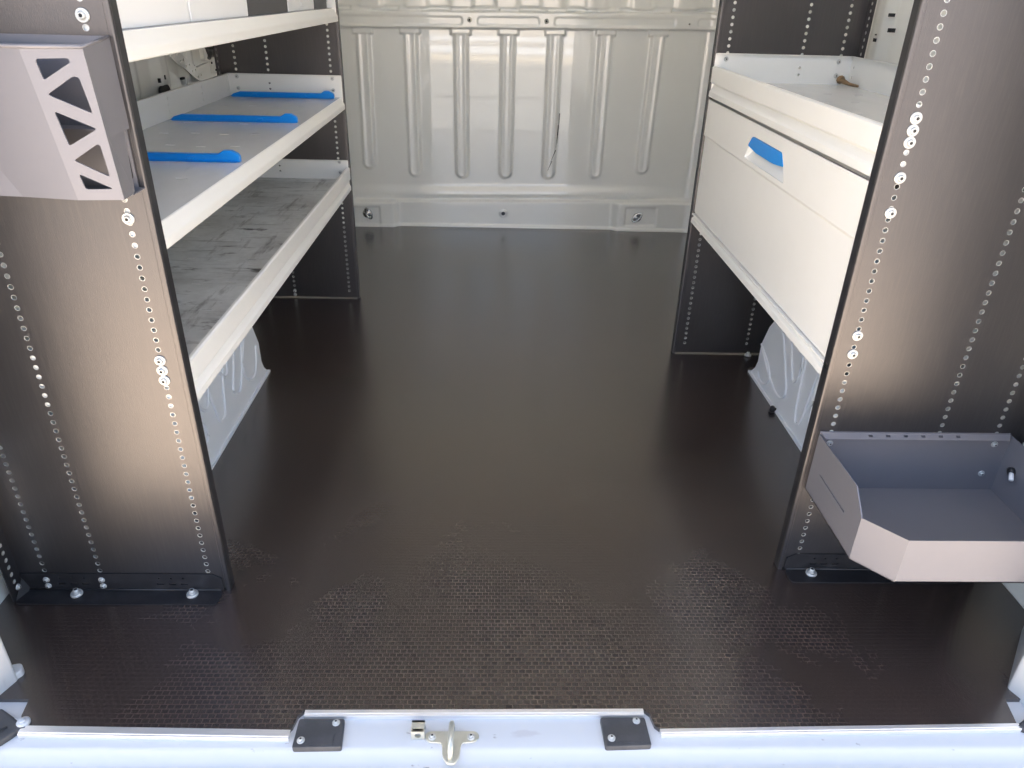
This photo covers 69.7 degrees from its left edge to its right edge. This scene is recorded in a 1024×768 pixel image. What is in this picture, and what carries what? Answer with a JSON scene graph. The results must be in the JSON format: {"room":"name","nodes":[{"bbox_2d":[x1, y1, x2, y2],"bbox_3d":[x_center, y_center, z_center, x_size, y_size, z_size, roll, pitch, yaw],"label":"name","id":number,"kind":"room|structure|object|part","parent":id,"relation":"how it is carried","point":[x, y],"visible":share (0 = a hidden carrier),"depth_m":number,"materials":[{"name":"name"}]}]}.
{"room":"vehicle interior","nodes":[
{"label":"vehicle interior","id":0,"kind":"room"},
{"bbox_2d":[0,637,30,726],"bbox_3d":[-0.868,-0.232,0.804,0.306,2.110,0.230,1,28,-2],"label":"wall","id":1,"kind":"structure","parent":0,"point":[9,673],"depth_m":1.16,"materials":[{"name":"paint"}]},
{"bbox_2d":[0,702,1023,767],"bbox_3d":[0.004,0.649,1.180,1.950,0.243,0.132,1,28,-2],"label":"sill","id":2,"kind":"structure","parent":1,"relation":"attached to","point":[371,743],"depth_m":1.11,"materials":[{"name":"paint"}]},
{"bbox_2d":[0,709,24,745],"bbox_3d":[-0.779,0.547,1.111,0.098,0.061,0.091,1,28,-2],"label":"hinge cover","id":3,"kind":"object","parent":2,"relation":"on","point":[9,730],"visible":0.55,"depth_m":1.11,"materials":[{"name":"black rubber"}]},
{"bbox_2d":[292,719,344,751],"bbox_3d":[-0.292,0.532,1.118,0.073,0.016,0.050,1,28,-2],"label":"pad","id":4,"kind":"object","parent":2,"relation":"on","point":[312,735],"visible":1,"depth_m":1.11,"materials":[{"name":"black rubber"}]},
{"bbox_2d":[411,720,425,739],"bbox_3d":[-0.143,0.528,1.122,0.020,0.022,0.019,1,28,-2],"label":"block","id":5,"kind":"object","parent":2,"relation":"on","point":[418,726],"visible":1,"depth_m":1.12,"materials":[{"name":"metal"}]},
{"bbox_2d":[425,720,478,764],"bbox_3d":[-0.089,0.529,1.115,0.066,0.030,0.067,-22,36,-37],"label":"latch","id":6,"kind":"object","parent":2,"relation":"attached to","point":[451,741],"depth_m":1.11,"materials":[{"name":"metal"}]},
{"bbox_2d":[600,717,650,750],"bbox_3d":[0.175,0.537,1.133,0.072,0.016,0.051,1,28,-2],"label":"pad","id":7,"kind":"object","parent":2,"relation":"on","point":[619,733],"visible":1,"depth_m":1.13,"materials":[{"name":"black rubber"}]},
{"bbox_2d":[1018,720,1023,732],"bbox_3d":[0.838,0.566,1.157,0.098,0.061,0.091,1,28,-2],"label":"hinge cover","id":8,"kind":"object","parent":2,"relation":"attached to","point":[1021,724],"visible":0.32,"depth_m":1.15,"materials":[{"name":"black rubber"}]},
{"bbox_2d":[0,39,280,603],"bbox_3d":[-0.954,-0.955,1.907,0.058,1.860,2.700,1,28,-2],"label":"wall","id":9,"kind":"structure","parent":0,"point":[156,75],"depth_m":2.09,"materials":[{"name":"metal"}]},
{"bbox_3d":[-0.990,-1.075,2.439,0.014,0.170,0.548,1,28,-2],"label":"pressed rail","id":10,"kind":"part","parent":9,"relation":"part of","materials":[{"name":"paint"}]},
{"bbox_2d":[0,226,1023,731],"bbox_3d":[-0.030,-0.104,2.325,1.940,0.010,2.722,1,28,-2],"label":"floor","id":11,"kind":"structure","parent":0,"point":[489,475],"depth_m":1.50,"materials":[{"name":"black rubber"}]},
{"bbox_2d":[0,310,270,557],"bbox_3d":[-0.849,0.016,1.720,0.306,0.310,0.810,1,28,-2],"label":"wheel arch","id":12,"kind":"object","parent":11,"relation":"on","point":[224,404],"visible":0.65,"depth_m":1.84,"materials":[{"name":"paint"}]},
{"bbox_2d":[17,725,290,741],"bbox_3d":[-0.539,0.530,1.112,0.405,0.014,0.015,1,28,-1],"label":"trim","id":13,"kind":"structure","parent":11,"relation":"attached to","point":[47,732],"depth_m":1.11,"materials":[{"name":"silver metal"}]},
{"bbox_2d":[0,0,360,604],"bbox_3d":[-0.714,-0.517,1.715,0.380,1.260,1.538,1,28,-2],"label":"shelving rack","id":14,"kind":"object","parent":11,"relation":"on","point":[109,326],"visible":0.89,"depth_m":1.28,"materials":[{"name":"metal"}]},
{"bbox_2d":[0,33,144,199],"bbox_3d":[-0.673,-0.341,0.939,0.341,0.194,0.077,1,28,-2],"label":"holder","id":15,"kind":"object","parent":14,"relation":"hanging from","point":[64,125],"visible":1,"depth_m":0.93,"materials":[{"name":"grey metal"}]},
{"bbox_3d":[-0.702,-0.330,0.927,0.283,0.182,0.014,4,28,4],"label":"panel","id":16,"kind":"part","parent":15,"relation":"part of","materials":[{"name":"white metal"}]},
{"bbox_3d":[-0.699,-0.173,1.074,0.378,1.260,0.006,1,28,-2],"label":"upright panel","id":17,"kind":"part","parent":14,"relation":"part of","materials":[{"name":"metal"}]},
{"bbox_2d":[116,0,189,28],"bbox_3d":[-0.675,-0.620,1.038,0.307,0.200,0.300,1,28,-2],"label":"storage bin","id":18,"kind":"object","parent":14,"relation":"in","point":[132,13],"visible":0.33,"depth_m":1.08,"materials":[{"name":"white plastic"}]},
{"bbox_3d":[-0.709,-0.355,1.814,0.360,0.100,1.473,1,28,-2],"label":"shelf","id":19,"kind":"part","parent":14,"relation":"part of","materials":[{"name":"white metal"}]},
{"bbox_2d":[147,150,241,162],"bbox_3d":[-0.704,-0.456,1.459,0.324,0.022,0.021,1,28,-2],"label":"divider","id":20,"kind":"object","parent":14,"relation":"on","point":[232,156],"visible":0.6,"depth_m":1.46,"materials":[{"name":"blue plastic"}]},
{"bbox_3d":[-0.696,-0.809,1.572,0.360,0.102,1.473,1,28,-2],"label":"shelf","id":21,"kind":"part","parent":14,"relation":"part of","materials":[{"name":"white metal"}]},
{"bbox_2d":[187,0,247,21],"bbox_3d":[-0.681,-0.769,1.317,0.307,0.200,0.319,1,28,-2],"label":"storage bin","id":22,"kind":"object","parent":14,"relation":"in","point":[199,10],"visible":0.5,"depth_m":1.33,"materials":[{"name":"white plastic"}]},
{"bbox_2d":[170,113,297,122],"bbox_3d":[-0.716,-0.688,1.894,0.324,0.022,0.021,1,28,-2],"label":"divider","id":23,"kind":"object","parent":14,"relation":"on","point":[287,117],"visible":1,"depth_m":1.89,"materials":[{"name":"blue plastic"}]},
{"bbox_3d":[-0.703,-0.584,1.692,0.360,0.102,1.473,1,28,-2],"label":"shelf","id":24,"kind":"part","parent":14,"relation":"part of","materials":[{"name":"white metal"}]},
{"bbox_2d":[247,0,287,15],"bbox_3d":[-0.689,-0.924,1.607,0.307,0.200,0.326,1,28,-2],"label":"storage bin","id":25,"kind":"object","parent":14,"relation":"in","point":[255,7],"visible":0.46,"depth_m":1.63,"materials":[{"name":"grey plastic"}]},
{"bbox_2d":[231,91,334,98],"bbox_3d":[-0.723,-0.915,2.317,0.324,0.022,0.021,1,28,-2],"label":"divider","id":26,"kind":"object","parent":14,"relation":"on","point":[325,94],"visible":1,"depth_m":2.31,"materials":[{"name":"blue plastic"}]},
{"bbox_3d":[-0.728,-0.870,2.376,0.378,1.260,0.006,1,28,-2],"label":"upright panel","id":27,"kind":"part","parent":14,"relation":"part of","materials":[{"name":"metal"}]},
{"bbox_2d":[287,0,313,11],"bbox_3d":[-0.696,-1.073,1.884,0.307,0.200,0.288,1,28,-2],"label":"storage bin","id":28,"kind":"object","parent":14,"relation":"in","point":[293,5],"visible":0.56,"depth_m":1.91,"materials":[{"name":"white plastic"}]},
{"bbox_2d":[313,0,326,8],"bbox_3d":[-0.700,-1.183,2.091,0.307,0.200,0.168,1,28,-2],"label":"storage bin","id":29,"kind":"object","parent":14,"relation":"in","point":[318,4],"visible":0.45,"depth_m":2.12,"materials":[{"name":"grey plastic"}]},
{"bbox_2d":[304,709,643,719],"bbox_3d":[-0.058,0.520,1.156,0.531,0.014,0.011,1,28,-2],"label":"trim","id":30,"kind":"structure","parent":11,"relation":"attached to","point":[395,713],"depth_m":1.15,"materials":[{"name":"silver metal"}]},
{"bbox_2d":[769,405,776,412],"bbox_3d":[0.713,0.068,2.012,0.019,0.017,0.018,1,28,-2],"label":"plug","id":31,"kind":"object","parent":11,"relation":"on","point":[772,409],"visible":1,"depth_m":2.01,"materials":[{"name":"black plastic"}]},
{"bbox_2d":[659,723,1021,737],"bbox_3d":[0.513,0.541,1.146,0.570,0.014,0.010,0,28,-2],"label":"trim","id":32,"kind":"structure","parent":11,"relation":"attached to","point":[996,727],"depth_m":1.14,"materials":[{"name":"silver metal"}]},
{"bbox_2d":[671,0,1023,583],"bbox_3d":[0.723,-0.414,1.596,0.380,1.260,1.046,1,28,-2],"label":"shelving rack","id":33,"kind":"object","parent":11,"relation":"on","point":[878,224],"visible":0.85,"depth_m":1.27,"materials":[{"name":"metal"}]},
{"bbox_3d":[0.540,-0.493,1.559,0.009,0.029,0.227,1,28,-2],"label":"handle","id":34,"kind":"part","parent":33,"relation":"part of","materials":[{"name":"blue plastic"}]},
{"bbox_3d":[0.712,-0.652,2.040,0.378,1.260,0.006,1,28,-2],"label":"upright panel","id":35,"kind":"part","parent":33,"relation":"part of","materials":[{"name":"metal"}]},
{"bbox_3d":[0.551,-0.398,1.612,0.033,0.306,0.979,1,28,-2],"label":"drawer","id":36,"kind":"part","parent":33,"relation":"part of","materials":[{"name":"white paint"}]},
{"bbox_3d":[0.721,-0.583,1.518,0.368,0.108,0.982,1,28,-2],"label":"shelf","id":37,"kind":"part","parent":33,"relation":"part of","materials":[{"name":"white metal"}]},
{"bbox_2d":[836,76,858,87],"bbox_3d":[0.881,-0.791,1.920,0.020,0.022,0.078,-9,30,-20],"label":"screw","id":38,"kind":"object","parent":33,"relation":"on","point":[841,79],"visible":1,"depth_m":1.93,"materials":[{"name":"brown metal"}]},
{"bbox_3d":[0.713,-0.247,1.698,0.370,0.028,0.982,1,28,-2],"label":"rail","id":39,"kind":"part","parent":33,"relation":"part of","materials":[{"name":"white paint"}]},
{"bbox_3d":[0.731,-0.186,1.171,0.378,1.260,0.006,1,28,-2],"label":"upright panel","id":40,"kind":"part","parent":33,"relation":"part of","materials":[{"name":"metal"}]},
{"bbox_2d":[805,431,1023,582],"bbox_3d":[0.729,0.199,1.235,0.360,0.124,0.247,1,28,-2],"label":"tray","id":41,"kind":"object","parent":33,"relation":"attached to","point":[948,507],"visible":1,"depth_m":1.30,"materials":[{"name":"metal"}]},
{"bbox_3d":[0.727,0.144,1.338,0.359,0.124,0.013,1,28,-2],"label":"plate","id":42,"kind":"part","parent":41,"relation":"part of","materials":[{"name":"grey metal"}]},
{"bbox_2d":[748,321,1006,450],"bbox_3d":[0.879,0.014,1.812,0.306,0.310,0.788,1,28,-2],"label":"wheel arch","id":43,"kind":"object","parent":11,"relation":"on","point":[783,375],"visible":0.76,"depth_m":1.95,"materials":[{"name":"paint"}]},
{"bbox_2d":[326,0,735,234],"bbox_3d":[-0.029,-1.554,3.065,1.980,1.850,0.112,1,28,-2],"label":"wall","id":44,"kind":"structure","parent":0,"point":[541,114],"depth_m":3.30,"materials":[{"name":"metal"}]},
{"bbox_2d":[363,208,372,218],"bbox_3d":[-0.677,-0.802,3.454,0.049,0.057,0.026,1,28,-2],"label":"ring","id":45,"kind":"object","parent":44,"relation":"attached to","point":[367,213],"visible":1,"depth_m":3.45,"materials":[{"name":"silver metal"}]},
{"bbox_2d":[631,213,641,222],"bbox_3d":[0.591,-0.790,3.488,0.050,0.048,0.026,1,28,-2],"label":"ring","id":46,"kind":"object","parent":44,"relation":"attached to","point":[636,217],"visible":1,"depth_m":3.48,"materials":[{"name":"silver metal"}]},
{"bbox_2d":[797,0,1023,607],"bbox_3d":[0.958,-0.932,1.962,0.016,1.860,2.700,1,28,-2],"label":"wall","id":47,"kind":"structure","parent":0,"point":[890,21],"depth_m":1.87,"materials":[{"name":"metal"}]},
{"bbox_2d":[1008,627,1023,705],"bbox_3d":[0.940,-0.210,0.856,0.197,2.110,0.230,1,28,-2],"label":"wall","id":48,"kind":"structure","parent":0,"point":[1016,680],"depth_m":1.21,"materials":[{"name":"paint"}]}
]}

